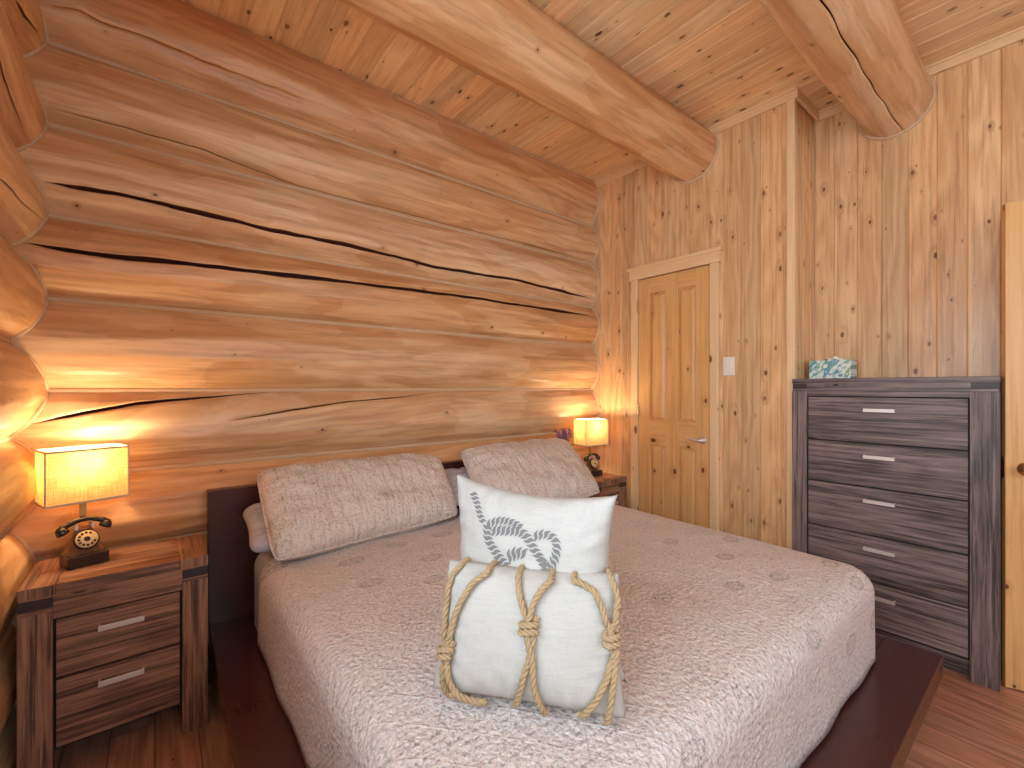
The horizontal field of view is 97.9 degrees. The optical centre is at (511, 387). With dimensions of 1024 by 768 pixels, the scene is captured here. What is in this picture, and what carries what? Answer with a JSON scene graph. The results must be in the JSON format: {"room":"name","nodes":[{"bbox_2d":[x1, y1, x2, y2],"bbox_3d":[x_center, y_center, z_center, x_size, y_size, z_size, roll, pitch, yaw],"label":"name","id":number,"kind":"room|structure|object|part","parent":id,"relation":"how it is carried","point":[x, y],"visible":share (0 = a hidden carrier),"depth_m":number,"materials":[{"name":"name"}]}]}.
{"room":"log cabin bedroom","nodes":[
{"label":"log cabin bedroom","id":0,"kind":"room"},
{"bbox_2d":[0,0,46,767],"bbox_3d":[-0.468,-0.194,-0.231,0.391,2.907,4.625,0,0,-39],"label":"wall","id":1,"kind":"structure","parent":0,"point":[23,297],"depth_m":1.42,"materials":[{"name":"brown wood"}]},
{"bbox_2d":[0,234,12,638],"bbox_3d":[-0.377,-0.177,-0.171,0.020,2.615,4.605,0,0,-39],"label":"trim","id":2,"kind":"structure","parent":1,"relation":"attached to","point":[2,338],"depth_m":1.51,"materials":[{"name":"beige wood"}]},
{"bbox_2d":[12,0,597,702],"bbox_3d":[-0.660,-0.194,2.712,3.160,2.907,0.391,0,0,-39],"label":"wall","id":3,"kind":"structure","parent":0,"point":[75,345],"depth_m":2.09,"materials":[{"name":"brown wood"}]},
{"bbox_2d":[10,0,599,706],"bbox_3d":[-0.570,-0.199,2.594,3.178,2.913,0.108,0,0,-39],"label":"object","id":4,"kind":"structure","parent":3,"relation":"attached to","point":[48,41],"depth_m":2.11,"materials":[{"name":"beige wood"}]},
{"bbox_2d":[14,667,1023,767],"bbox_3d":[1.567,1.310,1.399,5.605,0.100,4.825,0,0,-39],"label":"floor","id":5,"kind":"structure","parent":0,"point":[966,724],"depth_m":1.60,"materials":[{"name":"laminate"}]},
{"bbox_2d":[16,534,207,767],"bbox_3d":[-1.418,0.942,1.631,0.486,0.636,0.331,0,0,-39],"label":"nightstand","id":6,"kind":"object","parent":5,"relation":"on","point":[120,640],"visible":0.97,"depth_m":1.51,"materials":[{"name":"brown wood"}]},
{"bbox_2d":[34,443,128,569],"bbox_3d":[-1.541,0.418,1.603,0.136,0.410,0.222,0,0,33],"label":"table lamp","id":7,"kind":"object","parent":6,"relation":"on","point":[81,475],"visible":1,"depth_m":1.56,"materials":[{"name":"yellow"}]},
{"bbox_3d":[-1.541,0.307,1.603,0.132,0.188,0.218,0,0,33],"label":"lamp shade","id":8,"kind":"part","parent":7,"relation":"part of","materials":[{"name":"yellow fabric"}]},
{"bbox_3d":[-1.541,0.307,1.603,0.136,0.188,0.222,0,0,33],"label":"shade trim","id":9,"kind":"part","parent":7,"relation":"part of","materials":[{"name":"beige"}]},
{"bbox_3d":[-1.547,0.430,1.608,0.016,0.097,0.017,0,0,33],"label":"stem","id":10,"kind":"part","parent":7,"relation":"part of","materials":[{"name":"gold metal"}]},
{"bbox_3d":[-1.334,1.039,1.526,0.316,0.214,0.018,0,0,-39],"label":"drawer","id":11,"kind":"part","parent":6,"relation":"part of","materials":[{"name":"brown wood"}]},
{"bbox_3d":[-1.334,0.831,1.526,0.316,0.182,0.018,0,0,-39],"label":"drawer","id":12,"kind":"part","parent":6,"relation":"part of","materials":[{"name":"brown wood"}]},
{"bbox_3d":[-1.321,0.977,1.510,0.118,0.018,0.022,0,0,-39],"label":"handle","id":13,"kind":"part","parent":6,"relation":"part of","materials":[{"name":"silver metal"}]},
{"bbox_3d":[-1.321,0.794,1.510,0.118,0.018,0.022,0,0,-39],"label":"handle","id":14,"kind":"part","parent":6,"relation":"part of","materials":[{"name":"silver metal"}]},
{"bbox_2d":[207,459,942,767],"bbox_3d":[0.148,0.848,1.791,2.120,0.825,2.025,0,0,-39],"label":"bed","id":15,"kind":"object","parent":5,"relation":"on","point":[879,724],"visible":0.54,"depth_m":1.50,"materials":[{"name":"brown wood"}]},
{"bbox_3d":[-0.653,1.038,1.223,0.160,0.075,1.799,0,0,-39],"label":"rail","id":16,"kind":"part","parent":15,"relation":"part of","materials":[{"name":"brown wood"}]},
{"bbox_3d":[-0.468,0.838,2.559,2.120,0.805,0.056,0,0,-39],"label":"headboard","id":17,"kind":"part","parent":15,"relation":"part of","materials":[{"name":"brown wood"}]},
{"bbox_2d":[254,508,459,631],"bbox_3d":[0.112,0.847,1.823,1.797,0.307,1.797,0,0,-39],"label":"mattress","id":18,"kind":"object","parent":15,"relation":"on","point":[262,559],"visible":0.02,"depth_m":1.85,"materials":[{"name":"beige fabric"}]},
{"bbox_2d":[257,505,874,767],"bbox_3d":[0.179,0.822,1.739,1.842,0.343,1.630,0,0,-39],"label":"quilt","id":19,"kind":"object","parent":18,"relation":"on","point":[736,651],"visible":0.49,"depth_m":1.19,"materials":[{"name":"fabric"}]},
{"bbox_2d":[243,502,270,552],"bbox_3d":[-0.782,0.550,2.019,0.740,0.202,0.313,0,0,-39],"label":"sleeping pillow","id":20,"kind":"object","parent":19,"relation":"on","point":[253,516],"visible":0.09,"depth_m":1.76,"materials":[{"name":"beige fabric"}]},
{"bbox_2d":[257,453,456,560],"bbox_3d":[-0.652,0.502,2.059,0.901,0.342,0.421,0,0,-39],"label":"pillow sham","id":21,"kind":"object","parent":19,"relation":"on","point":[309,509],"visible":1,"depth_m":1.90,"materials":[{"name":"fabric"}]},
{"bbox_2d":[444,467,469,505],"bbox_3d":[-0.111,0.540,2.585,0.725,0.178,0.303,0,0,-39],"label":"sleeping pillow","id":22,"kind":"object","parent":19,"relation":"on","point":[451,473],"visible":0.07,"depth_m":2.43,"materials":[{"name":"beige fabric"}]},
{"bbox_2d":[433,557,624,726],"bbox_3d":[0.034,0.522,0.958,0.400,0.261,0.203,0,0,11],"label":"throw cushion","id":23,"kind":"object","parent":19,"relation":"on","point":[541,637],"visible":1,"depth_m":0.90,"materials":[{"name":"white fabric"}]},
{"bbox_2d":[461,438,599,497],"bbox_3d":[0.132,0.501,2.630,0.882,0.358,0.457,0,0,-39],"label":"pillow sham","id":24,"kind":"object","parent":19,"relation":"on","point":[550,467],"visible":0.8,"depth_m":2.52,"materials":[{"name":"fabric"}]},
{"bbox_2d":[456,473,626,682],"bbox_3d":[0.040,0.435,1.078,0.472,0.410,0.166,0,0,29],"label":"throw cushion","id":25,"kind":"object","parent":19,"relation":"on","point":[511,528],"visible":0.52,"depth_m":1.02,"materials":[{"name":"white fabric"}]},
{"bbox_2d":[470,492,560,570],"bbox_3d":[-0.010,0.348,1.043,0.268,0.169,0.047,0,0,36],"label":"print","id":26,"kind":"object","parent":25,"relation":"attached to","point":[515,529],"depth_m":1.04,"materials":[{"name":"grey fabric"}]},
{"bbox_3d":[0.728,1.038,1.066,2.120,0.075,0.168,0,0,-39],"label":"foot rail","id":27,"kind":"part","parent":15,"relation":"part of","materials":[{"name":"brown wood"}]},
{"bbox_3d":[0.877,1.040,2.448,0.160,0.071,1.799,0,0,-39],"label":"rail","id":28,"kind":"part","parent":15,"relation":"part of","materials":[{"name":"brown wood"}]},
{"bbox_2d":[588,472,626,507],"bbox_3d":[0.596,0.950,3.237,0.353,0.620,0.343,0,0,-39],"label":"nightstand","id":29,"kind":"object","parent":5,"relation":"on","point":[609,484],"visible":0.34,"depth_m":3.17,"materials":[{"name":"brown wood"}]},
{"bbox_2d":[554,428,571,445],"bbox_3d":[0.388,0.464,3.198,0.201,0.352,0.100,0,0,-39],"label":"lavender","id":30,"kind":"object","parent":29,"relation":"on","point":[564,433],"visible":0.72,"depth_m":3.19,"materials":[{"name":"purple plant"}]},
{"bbox_2d":[573,418,607,476],"bbox_3d":[0.581,0.434,3.287,0.222,0.410,0.136,0,0,-33],"label":"table lamp","id":31,"kind":"object","parent":29,"relation":"on","point":[590,432],"visible":0.96,"depth_m":3.24,"materials":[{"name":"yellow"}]},
{"bbox_3d":[0.581,0.324,3.287,0.222,0.188,0.136,0,0,-33],"label":"shade trim","id":32,"kind":"part","parent":31,"relation":"part of","materials":[{"name":"beige fabric"}]},
{"bbox_3d":[0.581,0.324,3.287,0.218,0.188,0.132,0,0,-33],"label":"lamp shade","id":33,"kind":"part","parent":31,"relation":"part of","materials":[{"name":"white"}]},
{"bbox_3d":[0.683,0.842,3.127,0.183,0.177,0.018,0,0,-39],"label":"drawer","id":34,"kind":"part","parent":29,"relation":"part of","materials":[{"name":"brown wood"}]},
{"bbox_2d":[792,376,1001,691],"bbox_3d":[1.909,0.605,2.252,0.373,1.310,0.772,0,0,-39],"label":"dresser","id":35,"kind":"object","parent":5,"relation":"on","point":[896,480],"visible":0.88,"depth_m":2.06,"materials":[{"name":"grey wood"}]},
{"bbox_3d":[1.571,0.638,2.430,0.030,1.243,0.072,0,0,-39],"label":"leg","id":36,"kind":"part","parent":35,"relation":"part of","materials":[{"name":"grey wood"}]},
{"bbox_2d":[809,356,856,378],"bbox_3d":[1.790,-0.115,2.491,0.110,0.128,0.194,0,0,-39],"label":"tissue box","id":37,"kind":"object","parent":35,"relation":"on","point":[829,367],"visible":0.93,"depth_m":2.45,"materials":[{"name":"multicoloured cardboard"}]},
{"bbox_3d":[1.768,0.109,2.149,0.022,0.017,0.120,0,0,-39],"label":"handle","id":38,"kind":"part","parent":35,"relation":"part of","materials":[{"name":"silver metal"}]},
{"bbox_3d":[1.768,0.337,2.149,0.022,0.017,0.120,0,0,-39],"label":"handle","id":39,"kind":"part","parent":35,"relation":"part of","materials":[{"name":"silver metal"}]},
{"bbox_3d":[1.768,0.554,2.149,0.022,0.017,0.120,0,0,-39],"label":"handle","id":40,"kind":"part","parent":35,"relation":"part of","materials":[{"name":"silver metal"}]},
{"bbox_3d":[1.768,0.788,2.149,0.022,0.017,0.120,0,0,-39],"label":"handle","id":41,"kind":"part","parent":35,"relation":"part of","materials":[{"name":"silver metal"}]},
{"bbox_3d":[1.768,1.015,2.149,0.022,0.017,0.120,0,0,-39],"label":"handle","id":42,"kind":"part","parent":35,"relation":"part of","materials":[{"name":"silver metal"}]},
{"bbox_3d":[1.784,0.158,2.162,0.020,0.221,0.602,0,0,-39],"label":"drawer","id":43,"kind":"part","parent":35,"relation":"part of","materials":[{"name":"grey wood"}]},
{"bbox_3d":[1.784,0.380,2.162,0.020,0.210,0.602,0,0,-39],"label":"drawer","id":44,"kind":"part","parent":35,"relation":"part of","materials":[{"name":"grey wood"}]},
{"bbox_3d":[1.784,0.606,2.162,0.020,0.227,0.602,0,0,-39],"label":"drawer","id":45,"kind":"part","parent":35,"relation":"part of","materials":[{"name":"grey wood"}]},
{"bbox_3d":[1.784,0.836,2.162,0.020,0.220,0.602,0,0,-39],"label":"drawer","id":46,"kind":"part","parent":35,"relation":"part of","materials":[{"name":"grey wood"}]},
{"bbox_3d":[1.784,1.060,2.162,0.020,0.213,0.602,0,0,-39],"label":"drawer","id":47,"kind":"part","parent":35,"relation":"part of","materials":[{"name":"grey wood"}]},
{"bbox_3d":[2.003,0.638,1.889,0.030,1.243,0.088,0,0,-39],"label":"leg","id":48,"kind":"part","parent":35,"relation":"part of","materials":[{"name":"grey wood"}]},
{"bbox_2d":[179,0,1023,180],"bbox_3d":[1.504,-1.649,1.477,5.605,0.004,5.025,0,0,-39],"label":"ceiling","id":49,"kind":"structure","parent":0,"point":[714,61],"depth_m":2.19,"materials":[{"name":"brown wood"}]},
{"bbox_2d":[338,0,718,183],"bbox_3d":[-0.083,-1.499,1.910,3.269,0.296,0.348,0,0,-39],"label":"ceiling beam","id":50,"kind":"structure","parent":49,"relation":"attached to","point":[514,45],"depth_m":2.01,"materials":[{"name":"brown wood"}]},
{"bbox_2d":[759,0,936,139],"bbox_3d":[0.650,-1.497,1.273,3.616,0.299,0.336,0,0,-39],"label":"ceiling beam","id":51,"kind":"structure","parent":49,"relation":"attached to","point":[864,52],"depth_m":1.89,"materials":[{"name":"brown wood"}]},
{"bbox_2d":[592,98,796,548],"bbox_3d":[1.077,-0.194,3.085,0.042,2.907,1.582,0,0,-39],"label":"wall","id":52,"kind":"structure","parent":0,"point":[745,204],"depth_m":2.71,"materials":[{"name":"brown wood"}]},
{"bbox_2d":[627,246,723,530],"bbox_3d":[1.071,0.193,3.021,0.078,2.134,0.696,0,0,-39],"label":"door","id":53,"kind":"structure","parent":52,"relation":"in","point":[675,302],"depth_m":2.99,"materials":[{"name":"brown wood"}]},
{"bbox_3d":[1.025,-0.220,3.120,0.019,0.900,0.124,0,0,-39],"label":"panel","id":54,"kind":"part","parent":53,"relation":"part of","materials":[{"name":"brown wood"}]},
{"bbox_3d":[1.025,0.710,3.120,0.019,0.620,0.124,0,0,-39],"label":"panel","id":55,"kind":"part","parent":53,"relation":"part of","materials":[{"name":"brown wood"}]},
{"bbox_3d":[1.162,-0.220,2.949,0.019,0.900,0.126,0,0,-39],"label":"panel","id":56,"kind":"part","parent":53,"relation":"part of","materials":[{"name":"brown wood"}]},
{"bbox_3d":[1.162,0.710,2.949,0.019,0.620,0.126,0,0,-39],"label":"panel","id":57,"kind":"part","parent":53,"relation":"part of","materials":[{"name":"brown wood"}]},
{"bbox_3d":[1.180,0.344,2.865,0.052,0.065,0.120,0,0,-39],"label":"handle","id":58,"kind":"part","parent":53,"relation":"part of","materials":[{"name":"silver metal"}]},
{"bbox_2d":[723,357,734,375],"bbox_3d":[1.332,-0.135,2.743,0.010,0.115,0.070,0,0,-39],"label":"light switch","id":59,"kind":"object","parent":52,"relation":"attached to","point":[728,362],"visible":1,"depth_m":2.74,"materials":[{"name":"beige plastic"}]},
{"bbox_2d":[797,102,814,378],"bbox_3d":[1.690,-0.194,2.583,0.347,2.907,0.004,0,0,-39],"label":"wall","id":60,"kind":"structure","parent":0,"point":[805,121],"depth_m":2.59,"materials":[{"name":"brown wood"}]},
{"bbox_2d":[815,40,1023,377],"bbox_3d":[2.815,-0.194,1.459,0.004,2.907,3.157,0,0,-39],"label":"wall","id":61,"kind":"structure","parent":0,"point":[908,225],"depth_m":2.31,"materials":[{"name":"brown wood"}]},
{"bbox_2d":[1002,200,1023,690],"bbox_3d":[2.413,0.238,1.727,0.750,2.027,0.162,0,0,24],"label":"door","id":62,"kind":"structure","parent":61,"relation":"in","point":[1012,212],"depth_m":1.86,"materials":[{"name":"brown wood"}]},
{"bbox_3d":[2.075,0.335,1.884,0.003,0.090,0.024,0,0,29],"label":"latch plate","id":63,"kind":"part","parent":62,"relation":"part of","materials":[{"name":"black metal"}]},
{"bbox_3d":[2.129,0.335,1.855,0.056,0.056,0.163,0,0,29],"label":"knob","id":64,"kind":"part","parent":62,"relation":"part of","materials":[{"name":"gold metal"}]},
{"bbox_3d":[2.353,-0.194,-0.937,3.712,2.907,0.004,0,0,-39],"label":"wall","id":65,"kind":"structure","parent":0,"visible":0},
{"bbox_2d":[594,25,1023,186],"bbox_3d":[2.217,-1.621,1.901,0.377,0.052,4.595,0,0,-39],"label":"trim","id":66,"kind":"structure","parent":65,"relation":"attached to","point":[1016,35],"depth_m":2.51,"materials":[{"name":"brown wood"}]}
]}

